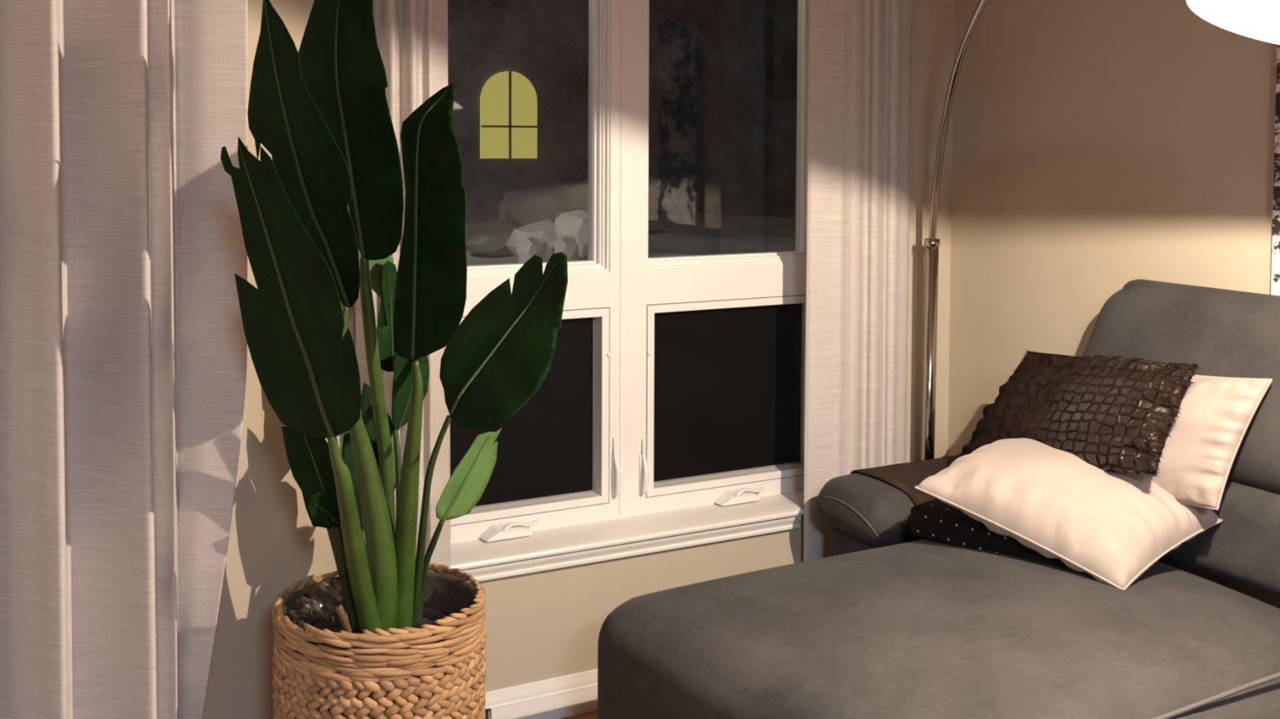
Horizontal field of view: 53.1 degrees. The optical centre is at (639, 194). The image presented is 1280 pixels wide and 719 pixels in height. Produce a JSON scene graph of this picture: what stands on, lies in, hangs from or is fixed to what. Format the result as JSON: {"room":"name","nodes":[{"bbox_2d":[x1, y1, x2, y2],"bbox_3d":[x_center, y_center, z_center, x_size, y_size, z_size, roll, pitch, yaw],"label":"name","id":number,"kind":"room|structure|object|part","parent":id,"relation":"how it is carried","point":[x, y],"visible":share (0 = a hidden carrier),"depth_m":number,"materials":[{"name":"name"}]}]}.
{"room":"living room","nodes":[
{"label":"living room","id":0,"kind":"room"},
{"bbox_2d":[201,0,337,718],"bbox_3d":[-1.246,0.147,2.315,0.150,2.500,1.750,2,3,32],"label":"wall","id":1,"kind":"structure","parent":0,"point":[273,544],"depth_m":2.84,"materials":[{"name":"paint"}]},
{"bbox_2d":[0,0,247,718],"bbox_3d":[-1.029,0.212,2.333,0.245,2.348,0.700,2,3,37],"label":"curtain","id":2,"kind":"object","parent":1,"relation":"hanging from","point":[123,344],"visible":1,"depth_m":2.38,"materials":[{"name":"fabric"}]},
{"bbox_2d":[559,710,597,718],"bbox_3d":[0.207,1.526,0.029,5.274,0.050,6.750,-1,3,-28],"label":"floor","id":3,"kind":"structure","parent":0,"point":[593,714],"depth_m":3.33,"materials":[{"name":"brown wood"}]},
{"bbox_2d":[485,708,491,718],"bbox_3d":[-0.526,1.239,2.607,0.387,0.300,0.387,2,3,28],"label":"plant stand","id":4,"kind":"object","parent":3,"relation":"on","point":[488,711],"visible":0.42,"depth_m":2.69,"materials":[{"name":"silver metal"}]},
{"bbox_2d":[271,562,486,718],"bbox_3d":[-0.525,1.031,2.598,0.424,0.457,0.425,2,3,30],"label":"woven basket","id":5,"kind":"object","parent":4,"relation":"on","point":[429,672],"visible":0.88,"depth_m":2.43,"materials":[{"name":"wicker"}]},
{"bbox_2d":[220,0,568,634],"bbox_3d":[-0.435,0.419,2.438,0.572,1.644,0.642,0,2,2],"label":"plant","id":6,"kind":"object","parent":5,"relation":"in","point":[321,110],"visible":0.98,"depth_m":2.38,"materials":[{"name":"green plant"}]},
{"bbox_3d":[-0.607,0.674,2.531,0.124,0.403,0.052,-1,3,-28],"label":"stem","id":7,"kind":"part","parent":6,"relation":"part of","materials":[{"name":"green plant"}]},
{"bbox_3d":[-0.584,0.763,2.553,0.056,0.214,0.021,-2,3,-45],"label":"stem","id":8,"kind":"part","parent":6,"relation":"part of","materials":[{"name":"green plant"}]},
{"bbox_3d":[-0.537,0.645,2.406,0.138,0.437,0.168,-1,3,-28],"label":"stem","id":9,"kind":"part","parent":6,"relation":"part of","materials":[{"name":"green plant"}]},
{"bbox_3d":[-0.560,0.793,2.652,0.018,0.186,0.095,-1,3,-33],"label":"stem","id":10,"kind":"part","parent":6,"relation":"part of","materials":[{"name":"green plant"}]},
{"bbox_3d":[-0.523,0.537,2.455,0.141,0.676,0.165,-1,3,-28],"label":"stem","id":11,"kind":"part","parent":6,"relation":"part of","materials":[{"name":"green plant"}]},
{"bbox_3d":[-0.513,0.493,2.500,0.030,0.756,0.149,1,2,10],"label":"stem","id":12,"kind":"part","parent":6,"relation":"part of","materials":[{"name":"green plant"}]},
{"bbox_3d":[-0.505,0.686,2.664,0.023,0.383,0.078,0,2,-7],"label":"stem","id":13,"kind":"part","parent":6,"relation":"part of","materials":[{"name":"green plant"}]},
{"bbox_3d":[-0.448,0.594,2.499,0.050,0.573,0.190,-1,3,-28],"label":"stem","id":14,"kind":"part","parent":6,"relation":"part of","materials":[{"name":"green plant"}]},
{"bbox_3d":[-0.432,0.776,2.615,0.023,0.241,0.088,-2,3,-44],"label":"stem","id":15,"kind":"part","parent":6,"relation":"part of","materials":[{"name":"green plant"}]},
{"bbox_3d":[-0.421,0.663,2.559,0.042,0.471,0.164,-1,3,-28],"label":"stem","id":16,"kind":"part","parent":6,"relation":"part of","materials":[{"name":"green plant"}]},
{"bbox_2d":[597,279,1279,718],"bbox_3d":[0.696,0.805,2.812,1.484,1.160,1.506,-1,3,-28],"label":"sofa","id":17,"kind":"object","parent":3,"relation":"on","point":[897,623],"visible":0.62,"depth_m":2.61,"materials":[{"name":"fabric"}]},
{"bbox_3d":[0.807,0.830,3.516,0.620,0.148,0.310,-1,3,-28],"label":"arm","id":18,"kind":"part","parent":17,"relation":"part of","materials":[{"name":"fabric"}]},
{"bbox_3d":[0.824,1.085,3.536,0.560,0.400,0.270,-1,3,-28],"label":"arm panel","id":19,"kind":"part","parent":17,"relation":"part of","materials":[{"name":"fabric"}]},
{"bbox_2d":[849,455,959,505],"bbox_3d":[0.831,0.822,3.529,0.465,0.148,0.326,-1,3,-28],"label":"cloth","id":20,"kind":"object","parent":17,"relation":"on","point":[904,476],"visible":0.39,"depth_m":3.45,"materials":[{"name":"grey fabric"}]},
{"bbox_3d":[0.699,1.067,2.705,1.338,0.465,1.040,-1,3,-28],"label":"seat","id":21,"kind":"part","parent":17,"relation":"part of","materials":[{"name":"fabric"}]},
{"bbox_2d":[910,498,1166,576],"bbox_3d":[1.006,0.805,3.128,0.481,0.076,0.501,-2,3,-42],"label":"cushion","id":22,"kind":"object","parent":17,"relation":"on","point":[935,520],"visible":0.31,"depth_m":3.04,"materials":[{"name":"fabric"}]},
{"bbox_2d":[914,438,1222,590],"bbox_3d":[0.931,0.714,2.992,0.511,0.240,0.596,-1,3,-28],"label":"pillow","id":23,"kind":"object","parent":17,"relation":"on","point":[1113,528],"visible":0.87,"depth_m":2.84,"materials":[{"name":"beige fabric"}]},
{"bbox_2d":[951,349,1201,478],"bbox_3d":[1.024,0.544,3.091,0.186,0.384,0.672,-1,3,-24],"label":"pillow","id":24,"kind":"object","parent":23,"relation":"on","point":[1115,414],"visible":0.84,"depth_m":2.96,"materials":[{"name":"brown leather"}]},
{"bbox_2d":[1144,374,1272,510],"bbox_3d":[1.183,0.569,2.963,0.136,0.370,0.544,-1,3,-25],"label":"pillow","id":25,"kind":"object","parent":23,"relation":"on","point":[1199,452],"visible":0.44,"depth_m":2.79,"materials":[{"name":"beige fabric"}]},
{"bbox_2d":[1161,480,1279,599],"bbox_3d":[1.344,0.757,2.937,0.160,0.240,1.120,-1,3,-28],"label":"lumbar cushion","id":26,"kind":"object","parent":17,"relation":"on","point":[1243,549],"depth_m":2.81,"materials":[{"name":"fabric"}]},
{"bbox_2d":[920,0,987,460],"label":"arc floor lamp","id":27,"kind":"object","parent":3,"relation":"on","point":[931,244],"depth_m":3.70,"materials":[{"name":"silver metal"}]},
{"bbox_3d":[0.913,-0.275,2.734,0.021,0.950,1.941,0,2,-4],"label":"arc arm","id":28,"kind":"part","parent":27,"relation":"part of","materials":[{"name":"silver metal"}]},
{"bbox_2d":[1185,0,1279,44],"label":"lampshade","id":29,"kind":"object","parent":27,"relation":"attached to","point":[1258,20],"depth_m":1.99,"materials":[{"name":"white metal"}]},
{"bbox_3d":[0.972,-0.305,1.810,0.364,0.210,0.372,-1,3,-28],"label":"lamp shade","id":30,"kind":"part","parent":29,"relation":"part of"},
{"bbox_2d":[336,0,954,692],"bbox_3d":[0.034,0.100,3.555,2.234,2.500,0.250,-1,3,-28],"label":"wall","id":31,"kind":"structure","parent":0,"point":[544,625],"depth_m":3.56,"materials":[{"name":"paint"}]},
{"bbox_2d":[355,0,450,568],"bbox_3d":[-0.547,0.185,3.014,0.235,2.348,0.077,-1,3,-28],"label":"curtain","id":32,"kind":"object","parent":31,"relation":"hanging from","point":[412,35],"visible":0.22,"depth_m":3.01,"materials":[{"name":"fabric"}]},
{"bbox_2d":[484,668,597,718],"bbox_3d":[0.105,1.303,3.494,1.864,0.102,0.019,-1,3,-28],"label":"baseboard","id":33,"kind":"structure","parent":31,"relation":"attached to","point":[575,694],"depth_m":3.31,"materials":[{"name":"white paint"}]},
{"bbox_2d":[450,495,804,582],"bbox_3d":[-0.076,0.934,3.443,1.137,0.068,0.168,-1,3,-28],"label":"window sill","id":34,"kind":"structure","parent":31,"relation":"attached to","point":[549,549],"depth_m":3.41,"materials":[{"name":"white paint"}]},
{"bbox_2d":[449,0,808,543],"bbox_3d":[-0.045,-0.020,3.550,1.291,1.858,0.155,-1,3,-28],"label":"window","id":35,"kind":"structure","parent":31,"relation":"in","point":[670,383],"depth_m":3.55,"materials":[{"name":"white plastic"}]},
{"bbox_3d":[-0.351,0.885,3.365,0.135,0.030,0.043,-1,3,-28],"label":"crank handle","id":36,"kind":"part","parent":35,"relation":"part of","materials":[{"name":"white plastic"}]},
{"bbox_3d":[-0.316,0.873,3.370,0.098,0.026,0.020,-1,3,-21],"label":"crank arm","id":37,"kind":"part","parent":35,"relation":"part of","materials":[{"name":"white plastic"}]},
{"bbox_3d":[-0.360,0.585,3.418,0.579,0.539,0.082,-1,3,-28],"label":"sash","id":38,"kind":"part","parent":35,"relation":"part of","materials":[{"name":"white plastic"}]},
{"bbox_3d":[-0.363,0.584,3.425,0.536,0.496,0.010,-1,3,-28],"label":"screen frame","id":39,"kind":"part","parent":35,"relation":"part of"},
{"bbox_3d":[-0.359,-0.350,3.385,0.584,1.130,0.078,-1,3,-28],"label":"sash","id":40,"kind":"part","parent":35,"relation":"part of","materials":[{"name":"white plastic"}]},
{"bbox_3d":[-0.063,0.750,3.518,0.015,0.158,0.033,-1,3,-28],"label":"latch lever","id":41,"kind":"part","parent":35,"relation":"part of","materials":[{"name":"white plastic"}]},
{"bbox_3d":[0.013,0.757,3.558,0.015,0.150,0.033,-1,3,-28],"label":"latch lever","id":42,"kind":"part","parent":35,"relation":"part of","materials":[{"name":"white plastic"}]},
{"bbox_3d":[0.258,0.574,3.745,0.580,0.539,0.082,-1,3,-28],"label":"sash","id":43,"kind":"part","parent":35,"relation":"part of","materials":[{"name":"white plastic"}]},
{"bbox_3d":[0.258,-0.361,3.712,0.585,1.130,0.078,-1,3,-28],"label":"sash","id":44,"kind":"part","parent":35,"relation":"part of","materials":[{"name":"white plastic"}]},
{"bbox_3d":[0.254,0.573,3.752,0.537,0.496,0.010,-1,3,-28],"label":"screen frame","id":45,"kind":"part","parent":35,"relation":"part of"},
{"bbox_3d":[0.283,0.874,3.701,0.135,0.030,0.043,-1,3,-28],"label":"crank handle","id":46,"kind":"part","parent":35,"relation":"part of","materials":[{"name":"white plastic"}]},
{"bbox_3d":[0.318,0.862,3.705,0.098,0.026,0.020,-1,3,-21],"label":"crank arm","id":47,"kind":"part","parent":35,"relation":"part of","materials":[{"name":"white plastic"}]},
{"bbox_2d":[771,490,804,509],"bbox_3d":[0.492,0.897,3.765,0.170,0.012,0.128,-1,3,-28],"label":"trim","id":48,"kind":"structure","parent":31,"relation":"attached to","point":[796,498],"depth_m":3.76,"materials":[{"name":"white paint"}]},
{"bbox_2d":[803,0,911,561],"bbox_3d":[0.642,0.162,3.661,0.365,2.348,0.062,-1,3,-28],"label":"curtain","id":49,"kind":"object","parent":31,"relation":"hanging from","point":[860,51],"visible":0.73,"depth_m":3.63,"materials":[{"name":"fabric"}]},
{"bbox_2d":[947,0,1279,608],"bbox_3d":[2.535,0.216,1.063,0.150,2.500,6.500,-1,3,-28],"label":"wall","id":50,"kind":"structure","parent":0,"point":[1099,147],"depth_m":3.42,"materials":[{"name":"paint"}]},
{"bbox_2d":[1271,44,1279,295],"bbox_3d":[1.525,-0.161,2.764,0.029,0.900,0.320,-1,3,-28],"label":"canvas painting","id":51,"kind":"object","parent":50,"relation":"attached to","point":[1275,268],"visible":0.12,"depth_m":2.90},
{"label":"outside","id":52,"kind":"structure","parent":0,"visible":0},
{"bbox_2d":[466,212,795,265],"bbox_3d":[-4.978,0.823,16.987,28.000,1.233,28.000,-1,3,-28],"label":"ground","id":53,"kind":"structure","parent":52,"point":[685,233],"depth_m":13.89,"materials":[{"name":"grey"}]},
{"bbox_2d":[465,229,512,255],"bbox_3d":[-1.333,0.436,11.796,0.756,0.223,0.663,-1,3,-28],"label":"rock","id":54,"kind":"object","parent":53,"relation":"on","point":[491,242],"visible":0.51,"depth_m":11.49,"materials":[{"name":"grey stone"}]},
{"bbox_2d":[516,237,546,262],"bbox_3d":[-0.856,0.437,10.089,0.212,0.198,0.248,-1,3,-28],"label":"rock","id":55,"kind":"object","parent":53,"relation":"on","point":[527,247],"visible":0.82,"depth_m":10.00,"materials":[{"name":"grey stone"}]},
{"bbox_2d":[499,184,588,227],"bbox_3d":[-0.888,0.129,13.083,1.225,0.474,0.855,-1,3,-28],"label":"rock","id":56,"kind":"object","parent":53,"relation":"on","point":[520,208],"visible":0.58,"depth_m":12.71,"materials":[{"name":"grey stone"}]},
{"bbox_2d":[505,218,583,262],"bbox_3d":[-0.790,0.444,10.908,0.621,0.435,0.629,-1,3,-28],"label":"rock","id":57,"kind":"object","parent":53,"relation":"on","point":[544,229],"visible":0.39,"depth_m":10.72,"materials":[{"name":"grey stone"}]},
{"bbox_2d":[551,236,578,261],"bbox_3d":[-0.587,0.458,10.113,0.185,0.247,0.270,-1,3,-28],"label":"rock","id":58,"kind":"object","parent":53,"relation":"on","point":[568,246],"visible":0.6,"depth_m":10.03,"materials":[{"name":"grey stone"}]},
{"bbox_2d":[555,209,588,257],"bbox_3d":[-0.519,0.320,10.625,0.365,0.382,0.549,-1,3,-28],"label":"rock","id":59,"kind":"object","parent":53,"relation":"on","point":[575,224],"visible":0.52,"depth_m":10.42,"materials":[{"name":"grey stone"}]},
{"bbox_2d":[448,0,797,222],"bbox_3d":[-4.357,-2.728,16.761,17.000,9.000,4.100,-1,3,-28],"label":"house","id":60,"kind":"structure","parent":53,"relation":"on","point":[723,73],"depth_m":17.08,"materials":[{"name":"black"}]}
]}

